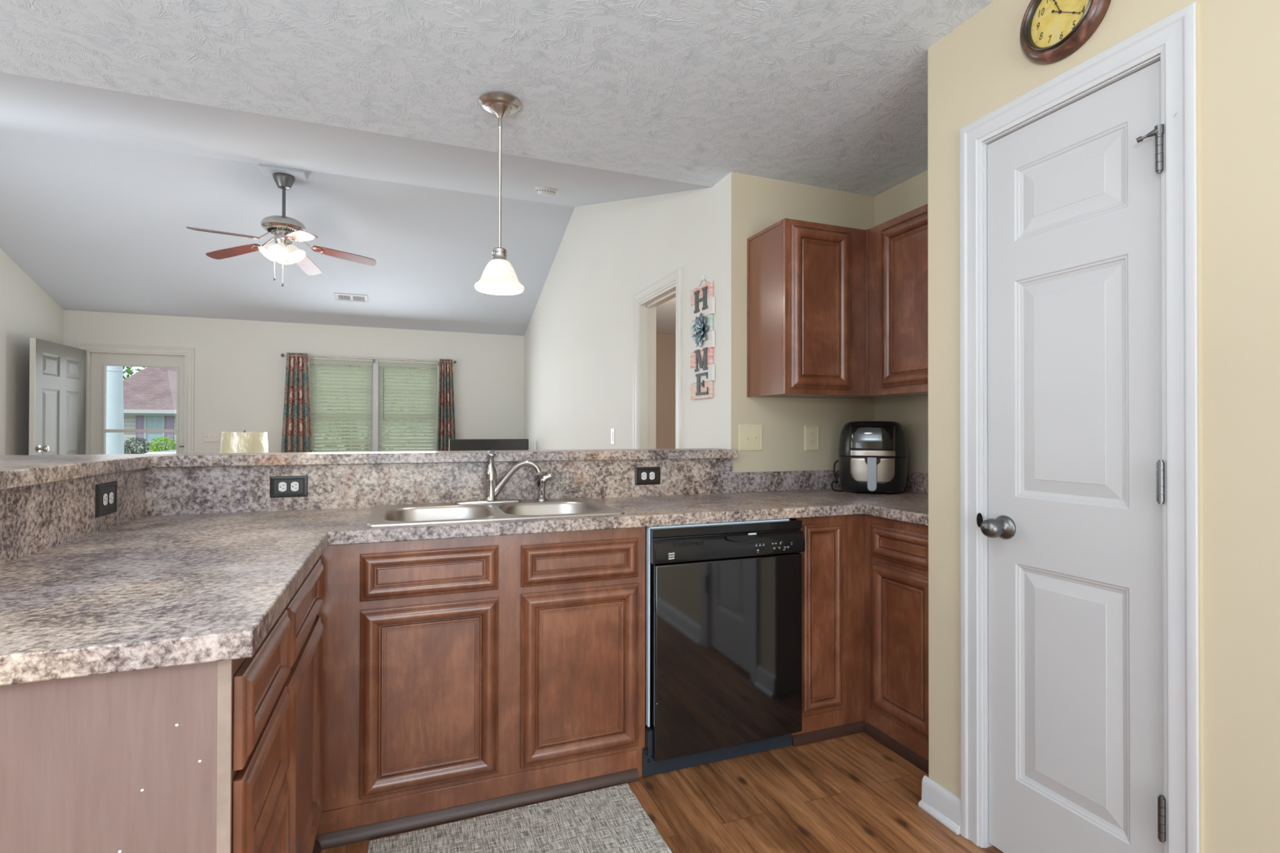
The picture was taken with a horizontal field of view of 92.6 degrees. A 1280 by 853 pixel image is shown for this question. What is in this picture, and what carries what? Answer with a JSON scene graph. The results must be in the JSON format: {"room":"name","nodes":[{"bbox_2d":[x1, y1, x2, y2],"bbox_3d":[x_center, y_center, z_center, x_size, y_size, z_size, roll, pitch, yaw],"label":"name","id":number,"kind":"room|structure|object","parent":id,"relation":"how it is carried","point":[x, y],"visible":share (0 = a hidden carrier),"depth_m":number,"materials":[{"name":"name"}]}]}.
{"room":"kitchen","nodes":[
{"label":"kitchen","id":0,"kind":"room"},
{"bbox_2d":[0,248,63,455],"bbox_3d":[-4.045,-0.448,1.156,0.100,3.316,11.249,0,0,-21],"label":"wall","id":1,"kind":"structure","parent":0,"point":[27,312],"depth_m":5.60,"materials":[{"name":"white paint"}]},
{"bbox_2d":[63,310,524,453],"bbox_3d":[-3.766,-0.023,7.241,4.979,2.550,0.120,0,0,-21],"label":"wall","id":2,"kind":"structure","parent":0,"point":[240,367],"depth_m":7.02,"materials":[{"name":"white paint"}]},
{"bbox_2d":[28,337,86,455],"bbox_3d":[-5.626,0.217,5.963,0.112,2.020,0.910,0,0,-21],"label":"door","id":3,"kind":"structure","parent":2,"relation":"in","point":[57,371],"depth_m":5.88,"materials":[{"name":"beige paint"}]},
{"bbox_2d":[76,342,194,454],"bbox_3d":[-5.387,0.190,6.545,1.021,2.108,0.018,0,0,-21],"label":"trim","id":4,"kind":"structure","parent":2,"relation":"attached to","point":[189,351],"depth_m":6.71,"materials":[{"name":"white paint"}]},
{"bbox_2d":[90,352,185,454],"bbox_3d":[-5.395,0.229,6.601,0.870,2.010,0.086,0,0,-21],"label":"door","id":5,"kind":"structure","parent":2,"relation":"in","point":[100,361],"depth_m":6.53,"materials":[{"name":"white paint"}]},
{"bbox_2d":[202,431,220,442],"bbox_3d":[-4.756,0.122,6.787,0.165,0.118,0.018,0,0,-21],"label":"light switch","id":6,"kind":"object","parent":2,"relation":"attached to","point":[207,437],"visible":1,"depth_m":6.79,"materials":[{"name":"white plastic"}]},
{"bbox_2d":[280,353,456,365],"bbox_3d":[-3.208,-0.789,7.341,1.923,0.065,0.100,0,0,-21],"label":"curtain rod","id":7,"kind":"object","parent":2,"relation":"attached to","point":[282,354],"visible":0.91,"depth_m":7.30,"materials":[{"name":"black metal"}]},
{"bbox_2d":[280,352,311,452],"bbox_3d":[-3.945,0.157,7.010,0.386,1.985,0.074,0,0,-21],"label":"curtain","id":8,"kind":"object","parent":7,"relation":"hanging from","point":[296,427],"visible":0.64,"depth_m":7.01,"materials":[{"name":"multicoloured fabric"}]},
{"bbox_2d":[436,359,455,451],"bbox_3d":[-2.399,0.164,7.602,0.282,1.985,0.074,0,0,-21],"label":"curtain","id":9,"kind":"object","parent":7,"relation":"hanging from","point":[446,414],"visible":0.59,"depth_m":7.59,"materials":[{"name":"multicoloured fabric"}]},
{"bbox_2d":[310,361,436,451],"bbox_3d":[-3.212,-0.111,7.427,1.475,1.330,0.150,0,0,-21],"label":"window","id":10,"kind":"structure","parent":2,"relation":"in","point":[375,366],"depth_m":7.40,"materials":[{"name":"white paint"}]},
{"bbox_2d":[310,359,373,452],"bbox_3d":[-3.554,-0.128,7.288,0.670,1.296,0.051,0,0,-21],"label":"window blind","id":11,"kind":"object","parent":10,"relation":"attached to","point":[365,401],"visible":0.86,"depth_m":7.28,"materials":[{"name":"white plastic"}]},
{"bbox_2d":[332,364,368,449],"bbox_3d":[-3.576,-0.122,7.347,0.588,1.210,0.010,0,0,-21],"label":"grille","id":12,"kind":"object","parent":10,"relation":"attached to","point":[333,365],"depth_m":7.38,"materials":[{"name":"white paint"}]},
{"bbox_2d":[382,367,417,448],"bbox_3d":[-2.887,-0.119,7.611,0.587,1.210,0.010,0,0,-21],"label":"grille","id":13,"kind":"object","parent":10,"relation":"attached to","point":[399,367],"depth_m":7.57,"materials":[{"name":"white paint"}]},
{"bbox_2d":[378,362,436,451],"bbox_3d":[-2.863,-0.124,7.547,0.669,1.296,0.062,0,0,-21],"label":"window blind","id":14,"kind":"object","parent":10,"relation":"attached to","point":[430,395],"visible":0.84,"depth_m":7.55,"materials":[{"name":"white plastic"}]},
{"bbox_2d":[0,0,994,336],"bbox_3d":[-0.329,-1.653,2.534,8.015,0.934,11.349,0,0,-21],"label":"ceiling","id":15,"kind":"structure","parent":0,"point":[828,94],"depth_m":2.61,"materials":[{"name":"white paint"}]},
{"bbox_2d":[186,163,376,286],"bbox_3d":[-2.810,-1.581,4.904,1.275,0.954,1.296,0,0,-21],"label":"ceiling fan","id":16,"kind":"object","parent":15,"relation":"hanging from","point":[286,229],"visible":0.98,"depth_m":4.83,"materials":[{"name":"brown"}]},
{"bbox_2d":[333,292,368,302],"bbox_3d":[-3.164,-1.403,6.704,0.330,0.057,0.159,0,0,-21],"label":"ceiling vent","id":17,"kind":"object","parent":15,"relation":"in","point":[338,296],"visible":1,"depth_m":6.70,"materials":[{"name":"white metal"}]},
{"bbox_2d":[474,91,524,295],"bbox_3d":[-0.529,-0.866,2.307,0.184,0.709,0.184,0,0,-21],"label":"pendant light","id":18,"kind":"object","parent":15,"relation":"hanging from","point":[499,277],"visible":1,"depth_m":2.28,"materials":[{"name":"white glass"}]},
{"bbox_2d":[535,186,557,195],"bbox_3d":[-0.636,-1.596,4.156,0.150,0.078,0.146,0,0,-21],"label":"smoke detector","id":19,"kind":"object","parent":15,"relation":"attached to","point":[544,191],"visible":1,"depth_m":4.11,"materials":[{"name":"white plastic"}]},
{"bbox_2d":[524,172,731,449],"bbox_3d":[-0.492,-0.412,5.500,0.115,3.316,5.480,0,0,-21],"label":"wall","id":20,"kind":"structure","parent":0,"point":[579,335],"depth_m":4.53,"materials":[{"name":"white paint"}]},
{"bbox_2d":[610,428,614,444],"bbox_3d":[-0.206,0.081,4.574,0.009,0.125,0.085,0,0,-21],"label":"light switch","id":21,"kind":"object","parent":20,"relation":"attached to","point":[612,430],"visible":1,"depth_m":4.56,"materials":[{"name":"white plastic"}]},
{"bbox_2d":[639,283,675,448],"bbox_3d":[0.156,0.208,3.801,0.117,2.056,0.612,0,0,-21],"label":"trim","id":22,"kind":"structure","parent":20,"relation":"attached to","point":[647,308],"depth_m":4.07,"materials":[{"name":"white paint"}]},
{"bbox_2d":[632,267,682,448],"bbox_3d":[0.093,0.174,3.777,0.020,2.123,0.746,0,0,-21],"label":"trim","id":23,"kind":"structure","parent":20,"relation":"attached to","point":[675,277],"depth_m":3.62,"materials":[{"name":"white paint"}]},
{"bbox_2d":[690,275,715,399],"bbox_3d":[0.313,-0.463,3.177,0.041,0.642,0.250,0,0,-21],"label":"word sign","id":24,"kind":"object","parent":20,"relation":"attached to","point":[702,299],"visible":1,"depth_m":3.15,"materials":[{"name":"white wood"}]},
{"bbox_2d":[320,732,1003,852],"bbox_3d":[-0.335,1.277,2.514,8.015,0.100,11.349,0,0,-21],"label":"floor","id":25,"kind":"structure","parent":0,"point":[852,793],"depth_m":1.98,"materials":[{"name":"brown wood"}]},
{"bbox_2d":[0,609,290,852],"bbox_3d":[-0.944,0.778,0.974,0.628,0.874,0.385,0,0,-21],"label":"base cabinet","id":26,"kind":"object","parent":25,"relation":"on","point":[195,757],"visible":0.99,"depth_m":0.87,"materials":[{"name":"brown wood"}]},
{"bbox_2d":[0,457,928,685],"bbox_3d":[0.036,0.247,1.945,3.150,0.204,1.521,0,0,-21],"label":"countertop","id":27,"kind":"structure","parent":26,"relation":"on","point":[192,565],"depth_m":1.76,"materials":[{"name":"stone"}]},
{"bbox_2d":[94,481,117,517],"bbox_3d":[-1.571,0.215,1.803,0.008,0.094,0.128,0,0,-21],"label":"wall outlet","id":28,"kind":"object","parent":27,"relation":"attached to","point":[106,493],"visible":1,"depth_m":1.79,"materials":[{"name":"black plastic"}]},
{"bbox_2d":[102,493,107,505],"bbox_3d":[-1.561,0.215,1.786,0.002,0.035,0.025,0,0,-21],"label":"receptacle","id":29,"kind":"object","parent":28,"relation":"attached to","point":[104,495],"depth_m":1.78,"materials":[{"name":"white plastic"}]},
{"bbox_2d":[109,492,113,503],"bbox_3d":[-1.575,0.215,1.822,0.002,0.035,0.025,0,0,-21],"label":"receptacle","id":30,"kind":"object","parent":28,"relation":"attached to","point":[111,494],"depth_m":1.82,"materials":[{"name":"white plastic"}]},
{"bbox_2d":[270,475,307,497],"bbox_3d":[-1.281,0.222,2.230,0.120,0.077,0.008,0,0,-21],"label":"wall outlet","id":31,"kind":"object","parent":27,"relation":"attached to","point":[280,486],"visible":1,"depth_m":2.23,"materials":[{"name":"black plastic"}]},
{"bbox_2d":[278,482,286,491],"bbox_3d":[-1.298,0.222,2.220,0.025,0.035,0.002,0,0,-21],"label":"receptacle","id":32,"kind":"object","parent":31,"relation":"attached to","point":[282,486],"depth_m":2.22,"materials":[{"name":"white plastic"}]},
{"bbox_2d":[290,481,298,491],"bbox_3d":[-1.262,0.222,2.234,0.025,0.035,0.002,0,0,-21],"label":"receptacle","id":33,"kind":"object","parent":31,"relation":"attached to","point":[294,485],"depth_m":2.23,"materials":[{"name":"white plastic"}]},
{"bbox_2d":[366,497,624,526],"bbox_3d":[-0.530,0.390,2.239,0.839,0.172,0.515,0,0,-21],"label":"sink","id":34,"kind":"object","parent":27,"relation":"in","point":[437,513],"visible":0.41,"depth_m":2.31,"materials":[{"name":"silver metal"}]},
{"bbox_2d":[454,449,541,504],"bbox_3d":[-0.565,0.201,2.447,0.336,0.209,0.078,0,0,-12],"label":"faucet","id":35,"kind":"object","parent":34,"relation":"on","point":[492,491],"visible":1,"depth_m":2.43,"materials":[{"name":"silver metal"}]},
{"bbox_2d":[536,473,551,501],"bbox_3d":[-0.396,0.250,2.518,0.065,0.112,0.048,0,0,-21],"label":"sprayer","id":36,"kind":"object","parent":34,"relation":"on","point":[542,481],"visible":1,"depth_m":2.50,"materials":[{"name":"silver metal"}]},
{"bbox_2d":[635,466,660,484],"bbox_3d":[0.035,0.224,2.734,0.122,0.079,0.008,0,0,-21],"label":"wall outlet","id":37,"kind":"object","parent":27,"relation":"attached to","point":[643,475],"visible":1,"depth_m":2.73,"materials":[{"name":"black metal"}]},
{"bbox_2d":[641,471,646,479],"bbox_3d":[0.018,0.224,2.725,0.025,0.035,0.002,0,0,-21],"label":"receptacle","id":38,"kind":"object","parent":37,"relation":"attached to","point":[643,473],"depth_m":2.72,"materials":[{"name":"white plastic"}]},
{"bbox_2d":[649,471,654,479],"bbox_3d":[0.054,0.224,2.739,0.025,0.035,0.002,0,0,-21],"label":"receptacle","id":39,"kind":"object","parent":37,"relation":"attached to","point":[651,473],"depth_m":2.74,"materials":[{"name":"white plastic"}]},
{"bbox_2d":[831,421,907,493],"bbox_3d":[1.100,0.148,2.941,0.346,0.340,0.324,0,0,22],"label":"air fryer","id":40,"kind":"object","parent":27,"relation":"on","point":[873,455],"visible":1,"depth_m":2.82,"materials":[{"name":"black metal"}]},
{"bbox_2d":[283,558,323,852],"bbox_3d":[-1.154,0.781,1.558,0.606,0.874,0.852,0,0,-21],"label":"base cabinet","id":41,"kind":"object","parent":25,"relation":"on","point":[304,682],"visible":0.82,"depth_m":1.54,"materials":[{"name":"brown wood"}]},
{"bbox_2d":[315,527,645,850],"bbox_3d":[-0.552,0.787,2.201,1.023,0.874,0.566,0,0,-21],"label":"base cabinet","id":42,"kind":"object","parent":25,"relation":"on","point":[467,677],"visible":0.94,"depth_m":1.93,"materials":[{"name":"brown wood"}]},
{"bbox_2d":[367,783,671,852],"bbox_3d":[-0.327,1.218,1.705,0.808,0.005,0.500,0,0,-22],"label":"floor mat","id":43,"kind":"object","parent":25,"relation":"on","point":[611,820],"visible":1,"depth_m":1.83,"materials":[{"name":"fabric"}]},
{"bbox_2d":[642,518,804,777],"bbox_3d":[0.217,0.791,2.450,0.651,0.873,0.570,0,0,-21],"label":"dishwasher","id":44,"kind":"object","parent":25,"relation":"on","point":[723,624],"visible":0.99,"depth_m":2.19,"materials":[{"name":"black metal"}]},
{"bbox_2d":[789,514,866,746],"bbox_3d":[0.654,0.792,2.663,0.354,0.874,0.566,0,0,-21],"label":"base cabinet","id":45,"kind":"object","parent":25,"relation":"on","point":[833,555],"visible":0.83,"depth_m":2.42,"materials":[{"name":"brown wood"}]},
{"bbox_2d":[864,514,928,774],"bbox_3d":[1.241,0.792,2.348,0.564,0.874,0.478,0,0,-21],"label":"base cabinet","id":46,"kind":"object","parent":25,"relation":"on","point":[896,552],"visible":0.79,"depth_m":2.31,"materials":[{"name":"brown wood"}]},
{"bbox_3d":[-3.943,0.949,6.087,0.480,0.590,0.440,0,0,-21],"label":"side table","id":47,"kind":"object","parent":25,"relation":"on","visible":0},
{"bbox_2d":[220,430,268,453],"bbox_3d":[-3.940,0.348,6.094,0.425,0.610,0.424,0,0,-21],"label":"table lamp","id":48,"kind":"object","parent":47,"relation":"on","point":[231,442],"visible":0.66,"depth_m":5.94,"materials":[{"name":"beige fabric"}]},
{"bbox_3d":[-1.824,1.000,7.150,1.120,0.510,0.430,0,0,-21],"label":"tv stand","id":49,"kind":"object","parent":25,"relation":"on","visible":0},
{"bbox_2d":[448,439,528,450],"bbox_3d":[-1.749,0.450,7.107,0.900,0.590,0.150,0,0,-21],"label":"television","id":50,"kind":"object","parent":49,"relation":"on","point":[454,444],"visible":0.38,"depth_m":7.08,"materials":[{"name":"black plastic"}]},
{"bbox_2d":[656,333,675,448],"bbox_3d":[0.314,0.044,7.793,3.036,2.440,0.070,0,0,-21],"label":"wall","id":51,"kind":"structure","parent":0,"point":[665,342],"depth_m":7.77,"materials":[{"name":"beige paint"}]},
{"bbox_2d":[730,171,874,472],"bbox_3d":[0.862,-0.015,3.137,0.957,2.496,0.110,0,0,-21],"label":"wall","id":52,"kind":"structure","parent":0,"point":[757,202],"depth_m":3.01,"materials":[{"name":"yellow paint"}]},
{"bbox_2d":[0,457,732,564],"bbox_3d":[-0.366,0.225,1.791,2.289,0.164,1.520,0,0,-21],"label":"backsplash","id":53,"kind":"structure","parent":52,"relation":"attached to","point":[34,518],"depth_m":2.26,"materials":[{"name":"stone"}]},
{"bbox_2d":[738,424,762,450],"bbox_3d":[0.536,0.056,2.943,0.130,0.127,0.018,0,0,-21],"label":"light switch","id":54,"kind":"object","parent":52,"relation":"attached to","point":[750,436],"visible":1,"depth_m":2.95,"materials":[{"name":"beige plastic"}]},
{"bbox_2d":[746,217,865,398],"bbox_3d":[0.783,-0.520,2.871,0.445,0.765,0.336,0,0,-21],"label":"upper cabinet","id":55,"kind":"object","parent":52,"relation":"attached to","point":[806,280],"visible":1,"depth_m":2.74,"materials":[{"name":"brown wood"}]},
{"bbox_2d":[804,425,818,450],"bbox_3d":[0.865,0.062,3.075,0.086,0.126,0.008,0,0,-21],"label":"wall outlet","id":56,"kind":"object","parent":52,"relation":"attached to","point":[811,432],"visible":1,"depth_m":3.07,"materials":[{"name":"beige plastic"}]},
{"bbox_2d":[809,431,815,436],"bbox_3d":[0.866,0.042,3.072,0.035,0.025,0.002,0,0,-21],"label":"receptacle","id":57,"kind":"object","parent":56,"relation":"attached to","point":[811,433],"depth_m":3.07,"materials":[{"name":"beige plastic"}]},
{"bbox_2d":[809,439,815,444],"bbox_3d":[0.866,0.081,3.072,0.035,0.025,0.002,0,0,-21],"label":"receptacle","id":58,"kind":"object","parent":56,"relation":"attached to","point":[812,442],"depth_m":3.07,"materials":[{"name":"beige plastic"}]},
{"bbox_2d":[732,470,928,493],"bbox_3d":[1.022,0.269,2.573,0.860,0.094,1.054,0,0,-21],"label":"backsplash","id":59,"kind":"structure","parent":52,"relation":"attached to","point":[748,482],"depth_m":2.98,"materials":[{"name":"stone"}]},
{"bbox_2d":[874,169,928,473],"bbox_3d":[1.474,-0.016,2.737,0.100,2.496,1.075,0,0,-21],"label":"wall","id":60,"kind":"structure","parent":0,"point":[911,412],"depth_m":3.00,"materials":[{"name":"yellow paint"}]},
{"bbox_2d":[830,203,928,399],"bbox_3d":[1.260,-0.521,2.670,0.350,0.765,1.051,0,0,-21],"label":"upper cabinet","id":61,"kind":"object","parent":60,"relation":"attached to","point":[896,249],"visible":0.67,"depth_m":2.63,"materials":[{"name":"brown wood"}]},
{"bbox_2d":[927,0,1279,852],"bbox_3d":[1.804,-0.035,-0.159,0.110,2.496,4.611,0,0,-21],"label":"wall","id":62,"kind":"structure","parent":0,"point":[981,66],"depth_m":1.26,"materials":[{"name":"yellow paint"}]},
{"bbox_2d":[918,775,960,835],"bbox_3d":[0.934,1.177,1.902,0.030,0.096,0.149,0,0,-21],"label":"baseboard","id":63,"kind":"structure","parent":62,"relation":"attached to","point":[944,806],"depth_m":1.90,"materials":[{"name":"white paint"}]},
{"bbox_2d":[1019,0,1111,63],"bbox_3d":[1.072,-1.053,1.557,0.038,0.227,0.227,0,0,-21],"label":"wall clock","id":64,"kind":"object","parent":62,"relation":"attached to","point":[1051,31],"visible":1,"depth_m":1.56,"materials":[{"name":"brown wood"}]},
{"bbox_2d":[960,1,1204,852],"bbox_3d":[1.103,0.162,1.576,0.175,2.122,0.593,0,0,-21],"label":"door","id":65,"kind":"structure","parent":62,"relation":"in","point":[1082,525],"depth_m":1.53,"materials":[{"name":"white"}]},
{"label":"outside","id":66,"kind":"structure","parent":0,"visible":0},
{"bbox_3d":[-17.931,1.816,46.771,100.000,0.050,79.800,0,0,-21],"label":"lawn","id":67,"kind":"structure","parent":66,"visible":0},
{"bbox_2d":[123,366,144,379],"bbox_3d":[-43.103,-4.813,47.734,12.137,13.103,12.115,0,0,-21],"label":"tree","id":68,"kind":"object","parent":67,"relation":"on","point":[128,370],"visible":0.02,"depth_m":46.86,"materials":[{"name":"green plant"}]},
{"bbox_2d":[124,437,150,453],"bbox_3d":[-25.887,1.111,31.412,1.273,1.103,1.246,0,0,-21],"label":"bush","id":69,"kind":"object","parent":67,"relation":"on","point":[127,446],"visible":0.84,"depth_m":31.30,"materials":[{"name":"green plant"}]},
{"bbox_2d":[145,449,176,453],"bbox_3d":[-8.332,1.024,11.791,2.987,1.100,1.606,0,0,-21],"label":"car","id":70,"kind":"object","parent":67,"relation":"on","point":[172,451],"visible":0.02,"depth_m":10.94,"materials":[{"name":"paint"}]},
{"bbox_2d":[148,435,176,451],"bbox_3d":[-24.664,1.078,31.679,1.258,1.177,1.268,0,0,14],"label":"bush","id":71,"kind":"object","parent":67,"relation":"on","point":[173,447],"visible":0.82,"depth_m":31.48,"materials":[{"name":"green plant"}]},
{"bbox_2d":[123,364,432,453],"bbox_3d":[-21.161,-2.102,40.716,21.800,7.689,12.840,0,0,-21],"label":"outdoor background","id":72,"kind":"structure","parent":67,"relation":"on","point":[149,394],"depth_m":33.08,"materials":[{"name":"multicoloured"}]},
{"bbox_2d":[135,415,144,442],"bbox_3d":[-26.647,0.168,32.592,0.360,1.440,0.060,0,0,-21],"label":"shutter","id":73,"kind":"object","parent":72,"relation":"hanging from","point":[140,420],"depth_m":32.58,"materials":[{"name":"purple"}]},
{"bbox_2d":[146,416,162,429],"bbox_3d":[-26.047,-0.165,32.817,0.720,0.690,0.026,0,0,-21],"label":"grille","id":74,"kind":"object","parent":72,"relation":"attached to","point":[152,422],"depth_m":32.82,"materials":[{"name":"white paint"}]},
{"bbox_2d":[164,415,173,442],"bbox_3d":[-25.443,0.173,33.054,0.360,1.440,0.060,0,0,-21],"label":"shutter","id":75,"kind":"object","parent":72,"relation":"hanging from","point":[169,420],"depth_m":33.05,"materials":[{"name":"purple"}]},
{"bbox_2d":[315,364,431,449],"bbox_3d":[-8.064,-0.812,17.751,4.371,4.835,4.470,0,0,-21],"label":"tree","id":76,"kind":"object","parent":67,"relation":"on","point":[319,365],"visible":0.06,"depth_m":17.85,"materials":[{"name":"green plant"}]},
{"bbox_3d":[-0.437,0.683,1.818,2.411,1.078,1.636,0,0,-21],"label":"wall","id":77,"kind":"structure","parent":0,"visible":0},
{"bbox_2d":[0,448,738,489],"bbox_3d":[-0.626,0.122,1.773,2.820,0.040,1.720,0,0,-21],"label":"bar","id":78,"kind":"object","parent":77,"relation":"on","point":[15,471],"visible":0.96,"depth_m":2.20,"materials":[{"name":"stone"}]},
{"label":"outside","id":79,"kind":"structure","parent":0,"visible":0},
{"bbox_3d":[-4.692,1.415,8.035,9.000,0.280,2.021,0,0,-21],"label":"floor","id":80,"kind":"structure","parent":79,"visible":0},
{"bbox_2d":[106,365,124,454],"bbox_3d":[-6.666,0.009,7.726,0.300,2.520,0.300,0,0,-21],"label":"porch column","id":81,"kind":"structure","parent":80,"relation":"on","point":[114,398],"depth_m":7.66,"materials":[{"name":"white paint"}]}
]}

